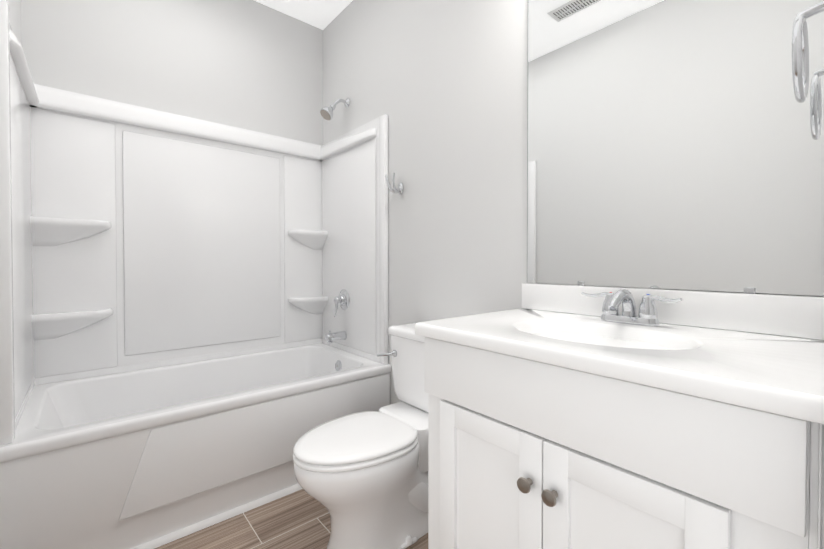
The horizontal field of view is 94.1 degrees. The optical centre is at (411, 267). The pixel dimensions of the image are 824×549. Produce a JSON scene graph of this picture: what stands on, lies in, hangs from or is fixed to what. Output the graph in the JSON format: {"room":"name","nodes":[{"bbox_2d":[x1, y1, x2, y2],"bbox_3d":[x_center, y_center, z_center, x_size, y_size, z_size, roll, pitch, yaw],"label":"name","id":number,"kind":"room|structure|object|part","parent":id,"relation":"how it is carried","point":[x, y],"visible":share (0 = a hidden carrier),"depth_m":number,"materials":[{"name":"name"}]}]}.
{"room":"bathroom","nodes":[
{"label":"bathroom","id":0,"kind":"room"},
{"bbox_2d":[7,0,21,45],"bbox_3d":[-0.639,-0.297,0.317,0.115,2.743,3.735,-1,1,-40],"label":"wall","id":1,"kind":"structure","parent":0,"point":[15,14],"depth_m":1.63,"materials":[{"name":"white paint"}]},
{"bbox_2d":[21,0,322,144],"bbox_3d":[-1.257,-0.324,2.315,1.754,2.743,0.115,-1,1,-40],"label":"wall","id":2,"kind":"structure","parent":0,"point":[253,65],"depth_m":2.21,"materials":[{"name":"white paint"}]},
{"bbox_2d":[155,489,427,548],"bbox_3d":[-0.014,1.107,0.865,1.754,0.080,3.965,-1,1,-40],"label":"floor","id":3,"kind":"structure","parent":0,"point":[299,519],"depth_m":1.54,"materials":[{"name":"brown tile"}]},
{"bbox_2d":[0,0,390,548],"bbox_3d":[-0.957,-0.019,1.964,1.518,2.144,0.810,-1,1,-40],"label":"bathtub","id":4,"kind":"object","parent":3,"relation":"on","point":[193,325],"visible":1,"depth_m":1.95,"materials":[{"name":"white plastic"}]},
{"bbox_2d":[30,216,111,245],"bbox_3d":[-1.623,-0.166,1.835,0.295,0.130,0.101,-1,1,-40],"label":"shelf","id":5,"kind":"object","parent":4,"relation":"attached to","point":[44,230],"depth_m":1.82,"materials":[{"name":"white plastic"}]},
{"bbox_2d":[32,308,112,340],"bbox_3d":[-1.621,0.274,1.843,0.299,0.130,0.101,-1,1,-40],"label":"shelf","id":6,"kind":"object","parent":4,"relation":"attached to","point":[48,324],"depth_m":1.84,"materials":[{"name":"white plastic"}]},
{"bbox_2d":[287,230,327,249],"bbox_3d":[-0.706,-0.187,2.611,0.255,0.130,0.101,-1,1,-40],"label":"shelf","id":7,"kind":"object","parent":4,"relation":"attached to","point":[296,239],"depth_m":2.60,"materials":[{"name":"white plastic"}]},
{"bbox_2d":[288,296,327,313],"bbox_3d":[-0.706,0.265,2.617,0.255,0.130,0.101,-1,1,-40],"label":"shelf","id":8,"kind":"object","parent":4,"relation":"attached to","point":[296,304],"depth_m":2.61,"materials":[{"name":"white plastic"}]},
{"bbox_3d":[-0.485,0.262,2.442,0.038,0.102,0.038,-1,1,-40],"label":"valve lever","id":9,"kind":"part","parent":4,"relation":"part of","materials":[{"name":"silver metal"}]},
{"bbox_3d":[-0.488,0.440,2.449,0.138,0.062,0.062,-1,1,-40],"label":"spout","id":10,"kind":"part","parent":4,"relation":"part of","materials":[{"name":"silver metal"}]},
{"bbox_3d":[-0.467,-1.043,2.447,0.108,0.078,0.020,-1,1,-40],"label":"shower arm","id":11,"kind":"part","parent":4,"relation":"part of"},
{"bbox_3d":[-0.451,0.208,2.478,0.040,0.136,0.136,-1,1,-40],"label":"valve plate","id":12,"kind":"part","parent":4,"relation":"part of","materials":[{"name":"silver metal"}]},
{"bbox_2d":[293,322,428,548],"bbox_3d":[-0.112,0.666,1.542,0.744,0.784,0.441,-1,1,-40],"label":"toilet","id":13,"kind":"object","parent":3,"relation":"on","point":[362,477],"visible":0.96,"depth_m":1.40,"materials":[{"name":"white ceramic"}]},
{"bbox_3d":[-0.216,0.662,1.451,0.468,0.018,0.372,-1,1,-40],"label":"seat","id":14,"kind":"part","parent":13,"relation":"part of","materials":[{"name":"white plastic"}]},
{"bbox_3d":[-0.216,0.635,1.451,0.464,0.026,0.368,-1,1,-40],"label":"lid","id":15,"kind":"part","parent":13,"relation":"part of","materials":[{"name":"white plastic"}]},
{"bbox_3d":[-0.140,0.866,1.518,0.661,0.386,0.366,-1,1,-40],"label":"bowl","id":16,"kind":"part","parent":13,"relation":"part of","materials":[{"name":"white ceramic"}]},
{"bbox_3d":[-0.123,0.400,1.767,0.040,0.029,0.080,-1,1,-40],"label":"lever arm","id":17,"kind":"part","parent":13,"relation":"part of"},
{"bbox_3d":[0.096,0.467,1.712,0.203,0.305,0.416,-1,1,-40],"label":"tank","id":18,"kind":"part","parent":13,"relation":"part of","materials":[{"name":"white ceramic"}]},
{"bbox_2d":[415,283,823,548],"bbox_3d":[0.491,0.564,0.986,0.582,1.004,0.852,-1,1,-40],"label":"bathroom vanity","id":19,"kind":"object","parent":3,"relation":"on","point":[575,417],"visible":1,"depth_m":0.78,"materials":[{"name":"white paint"}]},
{"bbox_3d":[0.186,0.657,0.961,0.018,0.569,0.316,-1,1,-40],"label":"door","id":20,"kind":"part","parent":19,"relation":"part of","materials":[{"name":"white paint"}]},
{"bbox_3d":[0.250,0.476,0.843,0.032,0.033,0.033,-1,1,-40],"label":"knob","id":21,"kind":"part","parent":19,"relation":"part of","materials":[{"name":"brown metal"}]},
{"bbox_3d":[0.289,0.476,0.797,0.032,0.033,0.033,-1,1,-40],"label":"knob","id":22,"kind":"part","parent":19,"relation":"part of","materials":[{"name":"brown metal"}]},
{"bbox_2d":[581,289,681,326],"bbox_3d":[0.598,0.112,1.092,0.149,0.102,0.269,-1,1,-40],"label":"faucet","id":23,"kind":"object","parent":19,"relation":"on","point":[647,316],"depth_m":1.09,"materials":[{"name":"silver metal"}]},
{"bbox_3d":[0.391,0.660,0.718,0.018,0.569,0.314,-1,1,-40],"label":"door","id":24,"kind":"part","parent":19,"relation":"part of","materials":[{"name":"white paint"}]},
{"bbox_2d":[254,0,352,29],"bbox_3d":[-0.014,-1.715,0.827,1.754,0.080,3.965,-1,1,-40],"label":"ceiling","id":25,"kind":"structure","parent":0,"point":[322,14],"depth_m":2.51,"materials":[{"name":"white paint"}]},
{"bbox_2d":[323,0,823,404],"bbox_3d":[0.612,-0.311,1.375,0.115,2.743,3.735,-1,1,-40],"label":"wall","id":26,"kind":"structure","parent":0,"point":[442,85],"depth_m":1.82,"materials":[{"name":"white paint"}]},
{"bbox_2d":[385,173,402,194],"bbox_3d":[-0.089,-0.444,2.048,0.080,0.104,0.082,-1,1,-40],"label":"robe hook","id":27,"kind":"object","parent":26,"relation":"attached to","point":[399,190],"visible":1,"depth_m":2.04,"materials":[{"name":"silver metal"}]},
{"bbox_3d":[-0.064,-0.427,2.069,0.015,0.068,0.040,-1,1,-40],"label":"plate","id":28,"kind":"part","parent":27,"relation":"part of","materials":[{"name":"silver metal"}]},
{"bbox_2d":[522,283,823,339],"bbox_3d":[0.705,0.113,1.160,0.022,0.098,0.852,-1,1,-40],"label":"backsplash","id":29,"kind":"structure","parent":26,"relation":"attached to","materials":[{"name":"white stone"}]},
{"bbox_2d":[527,0,823,295],"bbox_3d":[0.712,-0.547,1.153,0.010,1.226,0.831,-1,1,-40],"label":"wall mirror","id":30,"kind":"object","parent":26,"relation":"attached to","point":[675,144],"visible":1,"depth_m":1.10,"materials":[{"name":"clear glass"}]},
{"bbox_3d":[0.803,-0.301,0.601,0.594,2.743,0.115,-1,1,-40],"label":"wall","id":31,"kind":"structure","parent":0,"visible":0},
{"bbox_2d":[792,1,823,102],"bbox_3d":[0.813,-0.438,0.746,0.168,0.203,0.093,-1,1,-40],"label":"towel ring","id":32,"kind":"object","parent":31,"relation":"attached to","point":[800,58],"visible":1,"depth_m":0.75,"materials":[{"name":"silver metal"}]},
{"bbox_3d":[0.809,-0.509,0.750,0.022,0.025,0.081,-1,1,-40],"label":"post","id":33,"kind":"part","parent":32,"relation":"part of","materials":[{"name":"silver metal"}]}
]}

